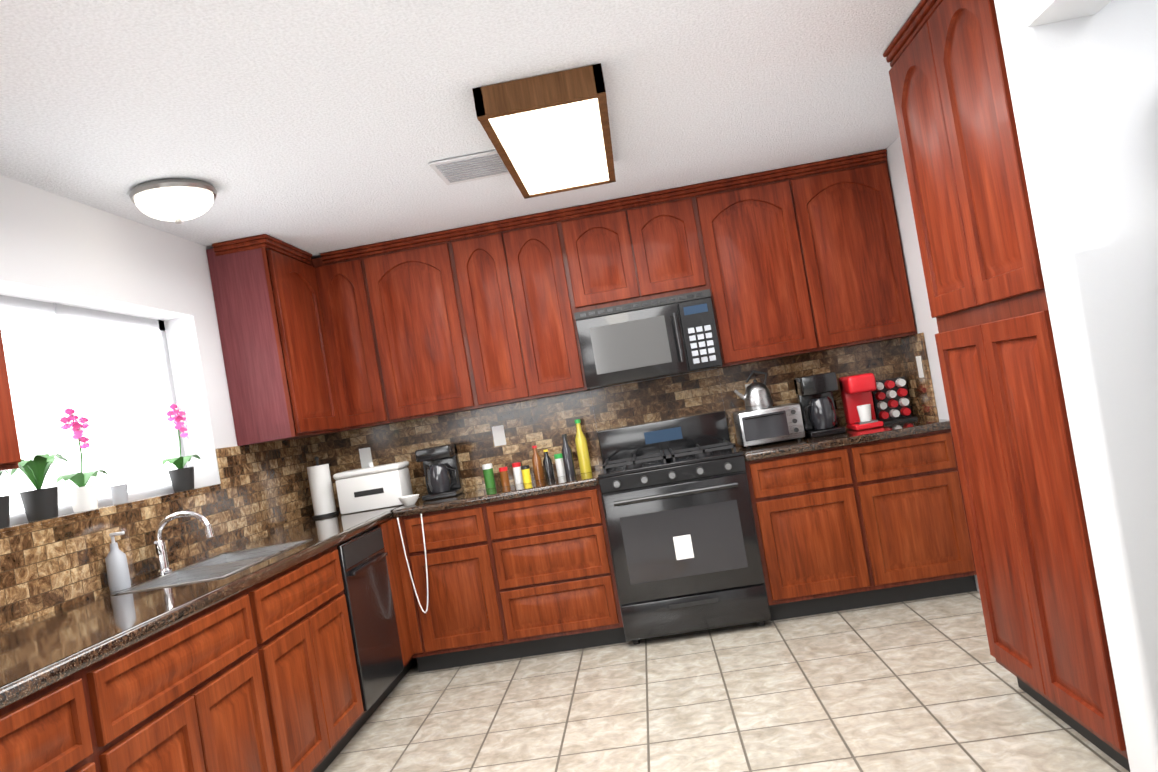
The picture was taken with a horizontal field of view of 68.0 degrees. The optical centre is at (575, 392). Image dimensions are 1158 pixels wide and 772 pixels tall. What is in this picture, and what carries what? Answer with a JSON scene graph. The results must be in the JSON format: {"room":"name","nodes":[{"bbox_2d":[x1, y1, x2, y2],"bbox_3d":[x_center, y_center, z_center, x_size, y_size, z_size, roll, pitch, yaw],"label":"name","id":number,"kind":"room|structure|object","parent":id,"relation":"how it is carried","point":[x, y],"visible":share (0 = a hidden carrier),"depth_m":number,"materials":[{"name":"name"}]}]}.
{"room":"kitchen","nodes":[
{"label":"kitchen","id":0,"kind":"room"},
{"bbox_2d":[0,175,237,532],"bbox_3d":[-1.880,0.452,3.289,0.240,2.400,4.320,-10,-1,4],"label":"wall","id":1,"kind":"structure","parent":0,"point":[58,249],"depth_m":3.67,"materials":[{"name":"white paint"}]},
{"bbox_2d":[0,328,20,470],"bbox_3d":[-1.812,-0.276,1.899,0.332,1.027,1.029,-10,-1,4],"label":"upper cabinet","id":2,"kind":"object","parent":1,"relation":"attached to","point":[10,457],"visible":1,"depth_m":2.36,"materials":[{"name":"brown wood"}]},
{"bbox_2d":[0,295,186,524],"bbox_3d":[-1.985,0.061,3.369,0.039,0.830,1.520,-10,-1,4],"label":"window","id":3,"kind":"structure","parent":1,"relation":"in","point":[110,373],"depth_m":3.53,"materials":[{"name":"grey glass"}]},
{"bbox_2d":[0,483,222,532],"bbox_3d":[-1.823,0.448,3.355,0.161,0.012,1.518,-10,-1,4],"label":"window sill","id":4,"kind":"structure","parent":1,"relation":"attached to","point":[65,516],"depth_m":3.20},
{"bbox_2d":[0,464,23,527],"bbox_3d":[-1.871,0.329,2.790,0.156,0.217,0.289,-10,-1,4],"label":"plant pot","id":5,"kind":"object","parent":4,"relation":"on","point":[4,511],"visible":0.85,"depth_m":2.76,"materials":[{"name":"black"}]},
{"bbox_2d":[10,453,68,521],"bbox_3d":[-1.855,0.328,3.019,0.159,0.222,0.289,-10,-1,4],"label":"potted plant","id":6,"kind":"object","parent":4,"relation":"on","point":[38,503],"visible":0.94,"depth_m":2.96,"materials":[{"name":"black"}]},
{"bbox_2d":[56,407,108,512],"bbox_3d":[-1.852,0.244,3.222,0.146,0.393,0.276,-10,-1,4],"label":"plant pot","id":7,"kind":"object","parent":4,"relation":"on","point":[82,496],"visible":1,"depth_m":3.19,"materials":[{"name":"white plastic"}]},
{"bbox_2d":[109,484,128,504],"bbox_3d":[-1.830,0.406,3.446,0.066,0.074,0.066,-10,-1,4],"label":"cup","id":8,"kind":"object","parent":4,"relation":"on","point":[119,494],"visible":1,"depth_m":3.42,"materials":[{"name":"white ceramic"}]},
{"bbox_2d":[162,401,200,491],"bbox_3d":[-1.803,0.243,3.921,0.152,0.403,0.276,-10,-1,4],"label":"plant pot","id":9,"kind":"object","parent":4,"relation":"on","point":[181,478],"visible":1,"depth_m":3.88,"materials":[{"name":"black"}]},
{"bbox_2d":[206,234,341,445],"bbox_3d":[-1.609,-0.263,4.640,0.325,1.026,0.615,-10,-1,4],"label":"upper cabinet","id":10,"kind":"object","parent":1,"relation":"attached to","point":[279,369],"depth_m":4.34,"materials":[{"name":"brown wood"}]},
{"bbox_2d":[0,0,920,258],"bbox_3d":[-0.792,-1.009,1.118,6.500,0.050,8.500,-10,-1,4],"label":"ceiling","id":11,"kind":"structure","parent":0,"point":[315,128],"depth_m":2.91,"materials":[{"name":"paint"}]},
{"bbox_2d":[129,178,216,223],"bbox_3d":[-1.588,-0.741,3.413,0.320,0.132,0.320,-10,-1,4],"label":"dome light","id":12,"kind":"object","parent":11,"relation":"attached to","point":[178,200],"visible":1,"depth_m":3.32,"materials":[{"name":"white glass"}]},
{"bbox_2d":[428,150,509,184],"bbox_3d":[-0.449,-0.986,3.770,0.320,0.013,0.360,-10,-1,4],"label":"ceiling vent","id":13,"kind":"object","parent":11,"relation":"in","point":[472,167],"visible":0.92,"depth_m":3.73,"materials":[{"name":"grey metal"}]},
{"bbox_2d":[472,63,615,198],"bbox_3d":[-0.079,-1.008,3.471,0.440,0.101,1.200,-10,-1,4],"label":"ceiling light","id":14,"kind":"object","parent":11,"relation":"attached to","point":[549,133],"visible":1,"depth_m":3.14,"materials":[{"name":"white plastic"}]},
{"bbox_2d":[419,368,716,497],"bbox_3d":[0.459,0.094,5.201,4.200,2.400,0.160,-10,-1,4],"label":"wall","id":15,"kind":"structure","parent":0,"point":[646,380],"depth_m":5.12,"materials":[{"name":"brick"}]},
{"bbox_2d":[314,246,389,431],"bbox_3d":[-1.287,-0.309,5.087,0.294,1.026,0.325,-10,-1,4],"label":"upper cabinet","id":16,"kind":"object","parent":15,"relation":"attached to","point":[341,273],"depth_m":4.93,"materials":[{"name":"brown wood"}]},
{"bbox_2d":[362,230,477,423],"bbox_3d":[-0.888,-0.376,5.058,0.517,1.026,0.325,-10,-1,4],"label":"upper cabinet","id":17,"kind":"object","parent":15,"relation":"attached to","point":[412,282],"depth_m":4.90,"materials":[{"name":"brown wood"}]},
{"bbox_2d":[450,220,529,408],"bbox_3d":[-0.483,-0.445,5.028,0.307,1.026,0.325,-10,-1,4],"label":"upper cabinet","id":18,"kind":"object","parent":15,"relation":"attached to","point":[493,335],"depth_m":4.87,"materials":[{"name":"brown wood"}]},
{"bbox_2d":[502,210,589,399],"bbox_3d":[-0.170,-0.497,5.005,0.329,1.026,0.325,-10,-1,4],"label":"upper cabinet","id":19,"kind":"object","parent":15,"relation":"attached to","point":[535,243],"depth_m":4.85,"materials":[{"name":"brown wood"}]},
{"bbox_2d":[558,197,641,311],"bbox_3d":[0.144,-0.770,4.982,0.382,0.592,0.325,-10,-1,4],"label":"upper cabinet","id":20,"kind":"object","parent":15,"relation":"attached to","point":[599,236],"depth_m":4.82,"materials":[{"name":"brown wood"}]},
{"bbox_2d":[590,369,724,431],"bbox_3d":[0.552,0.447,5.103,0.764,1.070,0.012,-10,-1,4],"label":"backsplash","id":21,"kind":"structure","parent":15,"relation":"attached to","point":[661,399],"depth_m":5.10,"materials":[{"name":"stone"}]},
{"bbox_2d":[626,185,713,300],"bbox_3d":[0.520,-0.834,4.954,0.382,0.592,0.325,-10,-1,4],"label":"upper cabinet","id":22,"kind":"object","parent":15,"relation":"attached to","point":[669,245],"depth_m":4.80,"materials":[{"name":"brown wood"}]},
{"bbox_2d":[574,289,722,388],"bbox_3d":[0.412,-0.295,4.899,0.756,0.427,0.448,-10,-1,4],"label":"over-the-range microwave","id":23,"kind":"object","parent":22,"relation":"attached to","point":[673,335],"visible":1,"depth_m":4.72,"materials":[{"name":"black metal"},{"name":"dark glass"},{"name":"white plastic"}]},
{"bbox_2d":[694,167,821,368],"bbox_3d":[1.006,-0.696,4.917,0.535,1.026,0.325,-10,-1,4],"label":"upper cabinet","id":24,"kind":"object","parent":15,"relation":"attached to","point":[795,260],"depth_m":4.76,"materials":[{"name":"brown wood"}]},
{"bbox_2d":[790,149,916,350],"bbox_3d":[1.535,-0.785,4.878,0.540,1.026,0.325,-10,-1,4],"label":"upper cabinet","id":25,"kind":"object","parent":15,"relation":"attached to","point":[847,214],"depth_m":4.72,"materials":[{"name":"brown wood"}]},
{"bbox_2d":[324,591,1128,771],"bbox_3d":[-0.387,1.412,1.077,6.500,0.060,8.500,-10,-1,4],"label":"floor","id":26,"kind":"structure","parent":0,"point":[926,685],"depth_m":3.49,"materials":[{"name":"tile"}]},
{"bbox_2d":[0,658,111,771],"bbox_3d":[-1.442,1.132,1.660,0.627,0.860,0.837,-10,-1,4],"label":"base cabinet","id":27,"kind":"object","parent":26,"relation":"on","point":[57,725],"depth_m":1.95,"materials":[{"name":"brown wood"}]},
{"bbox_2d":[96,582,287,771],"bbox_3d":[-1.378,1.136,2.511,0.627,0.860,0.869,-10,-1,4],"label":"base cabinet","id":28,"kind":"object","parent":26,"relation":"on","point":[193,693],"depth_m":2.52,"materials":[{"name":"brown wood"}]},
{"bbox_2d":[0,504,403,701],"bbox_3d":[-1.394,0.696,3.240,0.635,0.042,4.015,-10,-1,4],"label":"countertop","id":29,"kind":"structure","parent":28,"relation":"on","point":[33,650],"depth_m":2.59,"materials":[{"name":"brown stone"}]},
{"bbox_2d":[105,531,130,591],"bbox_3d":[-1.671,0.613,3.132,0.081,0.207,0.072,-10,-1,4],"label":"soap dispenser","id":30,"kind":"object","parent":29,"relation":"on","point":[118,574],"visible":1,"depth_m":3.11,"materials":[{"name":"grey plastic"}]},
{"bbox_2d":[154,511,213,575],"bbox_3d":[-1.554,0.585,3.354,0.256,0.231,0.140,-10,-1,4],"label":"faucet","id":31,"kind":"object","parent":29,"relation":"on","point":[162,563],"visible":1,"depth_m":3.38,"materials":[{"name":"silver metal"}]},
{"bbox_2d":[112,538,319,617],"bbox_3d":[-1.372,0.768,3.380,0.414,0.193,0.805,-10,-1,4],"label":"sink","id":32,"kind":"object","parent":29,"relation":"in","point":[277,593],"depth_m":3.37,"materials":[{"name":"silver metal"}]},
{"bbox_2d":[307,457,338,518],"bbox_3d":[-1.471,0.539,4.963,0.150,0.348,0.150,-10,-1,4],"label":"paper towel","id":33,"kind":"object","parent":29,"relation":"on","point":[321,488],"visible":1,"depth_m":4.91,"materials":[{"name":"white paper"}]},
{"bbox_2d":[333,461,412,514],"bbox_3d":[-1.159,0.530,4.944,0.382,0.262,0.242,-10,-1,4],"label":"bread box","id":34,"kind":"object","parent":29,"relation":"on","point":[371,487],"visible":0.94,"depth_m":4.83,"materials":[{"name":"white plastic"}]},
{"bbox_2d":[264,586,367,771],"bbox_3d":[-1.297,1.239,3.371,0.627,0.660,0.860,-10,-1,4],"label":"base cabinet","id":35,"kind":"object","parent":26,"relation":"on","point":[272,625],"depth_m":3.33,"materials":[{"name":"brown wood"}]},
{"bbox_2d":[312,522,407,718],"bbox_3d":[-1.256,1.143,4.107,0.633,0.860,0.613,-10,-1,4],"label":"dishwasher","id":36,"kind":"object","parent":26,"relation":"on","point":[360,563],"depth_m":4.05,"materials":[{"name":"black metal"}]},
{"bbox_2d":[384,514,427,671],"bbox_3d":[-1.205,1.141,4.520,0.673,0.860,0.217,-10,-1,4],"label":"base cabinet","id":37,"kind":"object","parent":26,"relation":"on","point":[394,526],"depth_m":4.58,"materials":[{"name":"brown wood"}]},
{"bbox_2d":[404,506,511,670],"bbox_3d":[-0.652,1.055,4.882,0.518,0.860,0.626,-10,-1,4],"label":"base cabinet","id":38,"kind":"object","parent":26,"relation":"on","point":[450,558],"depth_m":4.57,"materials":[{"name":"brown wood"}]},
{"bbox_2d":[484,486,625,658],"bbox_3d":[-0.089,0.960,4.840,0.627,0.860,0.626,-10,-1,4],"label":"base cabinet","id":39,"kind":"object","parent":26,"relation":"on","point":[555,574],"depth_m":4.54,"materials":[{"name":"brown wood"}]},
{"bbox_2d":[392,466,602,517],"bbox_3d":[-0.405,0.558,4.856,1.118,0.042,0.645,-10,-1,4],"label":"countertop","id":40,"kind":"structure","parent":39,"relation":"on","point":[479,495],"depth_m":4.57,"materials":[{"name":"brown stone"}]},
{"bbox_2d":[398,494,418,505],"bbox_3d":[-0.915,0.594,4.730,0.116,0.050,0.116,-10,-1,4],"label":"bowl","id":41,"kind":"object","parent":40,"relation":"on","point":[409,500],"visible":1,"depth_m":4.70,"materials":[{"name":"white ceramic"}]},
{"bbox_2d":[415,443,463,500],"bbox_3d":[-0.776,0.452,4.934,0.211,0.290,0.213,-10,-1,4],"label":"coffee maker","id":42,"kind":"object","parent":40,"relation":"on","point":[442,471],"visible":1,"depth_m":4.85,"materials":[{"name":"black"}]},
{"bbox_2d":[482,463,495,488],"bbox_3d":[-0.506,0.484,5.011,0.061,0.140,0.060,-10,-1,4],"label":"bottle","id":43,"kind":"object","parent":40,"relation":"on","point":[488,474],"visible":1,"depth_m":4.99,"materials":[{"name":"green plastic"}]},
{"bbox_2d":[499,466,509,486],"bbox_3d":[-0.409,0.482,4.943,0.051,0.110,0.050,-10,-1,4],"label":"bottle","id":44,"kind":"object","parent":40,"relation":"on","point":[504,476],"visible":1,"depth_m":4.92,"materials":[{"name":"brown plastic"}]},
{"bbox_2d":[512,462,522,483],"bbox_3d":[-0.337,0.466,4.998,0.051,0.120,0.050,-10,-1,4],"label":"bottle","id":45,"kind":"object","parent":40,"relation":"on","point":[517,473],"visible":0.96,"depth_m":4.98,"materials":[{"name":"white plastic"}]},
{"bbox_2d":[521,465,531,483],"bbox_3d":[-0.282,0.466,4.914,0.049,0.100,0.048,-10,-1,4],"label":"bottle","id":46,"kind":"object","parent":40,"relation":"on","point":[525,470],"visible":1,"depth_m":4.89,"materials":[{"name":"yellow plastic"}]},
{"bbox_2d":[532,445,544,479],"bbox_3d":[-0.224,0.407,5.010,0.056,0.200,0.056,-10,-1,4],"label":"sauce bottle","id":47,"kind":"object","parent":40,"relation":"on","point":[537,467],"visible":1,"depth_m":4.99,"materials":[{"name":"brown glass"}]},
{"bbox_2d":[543,449,554,479],"bbox_3d":[-0.159,0.409,4.925,0.054,0.170,0.054,-10,-1,4],"label":"sauce bottle","id":48,"kind":"object","parent":40,"relation":"on","point":[548,467],"visible":1,"depth_m":4.90,"materials":[{"name":"black glass"}]},
{"bbox_2d":[554,453,565,476],"bbox_3d":[-0.090,0.420,5.000,0.051,0.130,0.050,-10,-1,4],"label":"bottle","id":49,"kind":"object","parent":40,"relation":"on","point":[559,463],"visible":0.81,"depth_m":4.98,"materials":[{"name":"white plastic"}]},
{"bbox_2d":[562,434,575,476],"bbox_3d":[-0.046,0.355,4.917,0.060,0.240,0.060,-10,-1,4],"label":"vinegar bottle","id":50,"kind":"object","parent":40,"relation":"on","point":[568,461],"visible":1,"depth_m":4.89,"materials":[{"name":"clear glass"}]},
{"bbox_2d":[574,419,591,472],"bbox_3d":[0.036,0.307,4.971,0.068,0.310,0.068,-10,-1,4],"label":"olive oil bottle","id":51,"kind":"object","parent":40,"relation":"on","point":[582,452],"visible":1,"depth_m":4.94,"materials":[{"name":"yellow"}]},
{"bbox_2d":[597,411,770,644],"bbox_3d":[0.570,0.716,4.727,0.758,1.120,0.723,-10,-1,4],"label":"range","id":52,"kind":"object","parent":26,"relation":"on","point":[681,527],"visible":1,"depth_m":4.43,"materials":[{"name":"black metal"}]},
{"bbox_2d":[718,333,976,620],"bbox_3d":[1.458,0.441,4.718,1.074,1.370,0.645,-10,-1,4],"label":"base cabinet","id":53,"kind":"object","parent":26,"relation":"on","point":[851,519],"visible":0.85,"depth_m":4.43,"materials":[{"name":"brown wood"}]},
{"bbox_2d":[733,403,804,448],"bbox_3d":[1.089,0.184,4.849,0.340,0.200,0.326,-10,-1,4],"label":"toaster oven","id":54,"kind":"object","parent":53,"relation":"on","point":[781,422],"visible":1,"depth_m":4.71,"materials":[{"name":"silver metal"}]},
{"bbox_2d":[734,370,772,410],"bbox_3d":[1.003,-0.016,4.870,0.206,0.222,0.160,-10,-1,4],"label":"kettle","id":55,"kind":"object","parent":54,"relation":"on","point":[756,396],"visible":0.98,"depth_m":4.82,"materials":[{"name":"silver metal"}]},
{"bbox_2d":[794,372,845,437],"bbox_3d":[1.359,0.068,4.818,0.206,0.340,0.250,-10,-1,4],"label":"coffee maker","id":56,"kind":"object","parent":53,"relation":"on","point":[815,397],"visible":0.92,"depth_m":4.71,"materials":[{"name":"black"}]},
{"bbox_2d":[839,373,883,430],"bbox_3d":[1.597,0.048,4.810,0.150,0.300,0.230,-10,-1,4],"label":"coffee maker","id":57,"kind":"object","parent":53,"relation":"on","point":[857,401],"visible":1,"depth_m":4.74,"materials":[{"name":"red plastic"}]},
{"bbox_2d":[872,376,917,423],"bbox_3d":[1.816,0.041,4.899,0.190,0.245,0.120,-10,-1,4],"label":"rack","id":58,"kind":"object","parent":53,"relation":"on","point":[891,400],"visible":0.96,"depth_m":4.91,"materials":[{"name":"black"}]},
{"bbox_2d":[883,0,1129,771],"bbox_3d":[1.532,-0.126,2.715,0.449,2.397,0.919,-10,-1,4],"label":"pantry cabinet","id":59,"kind":"object","parent":26,"relation":"on","point":[1020,486],"visible":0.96,"depth_m":2.66,"materials":[{"name":"brown wood"}]},
{"bbox_2d":[886,136,978,590],"bbox_3d":[1.891,-0.173,3.580,0.140,2.400,2.860,-10,-1,4],"label":"wall","id":60,"kind":"structure","parent":0,"point":[926,323],"depth_m":4.57,"materials":[{"name":"white paint"}]},
{"bbox_2d":[1021,0,1111,27],"bbox_3d":[0.926,-1.097,-0.602,0.160,0.400,5.326,-10,-1,4],"label":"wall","id":61,"kind":"structure","parent":0,"point":[1038,12],"depth_m":2.00,"materials":[{"name":"white paint"}]},
{"bbox_2d":[994,0,1157,771],"bbox_3d":[1.817,-0.187,2.073,1.220,2.400,0.148,-10,-1,4],"label":"wall","id":62,"kind":"structure","parent":0,"point":[1084,94],"depth_m":2.04,"materials":[{"name":"white paint"}]}
]}

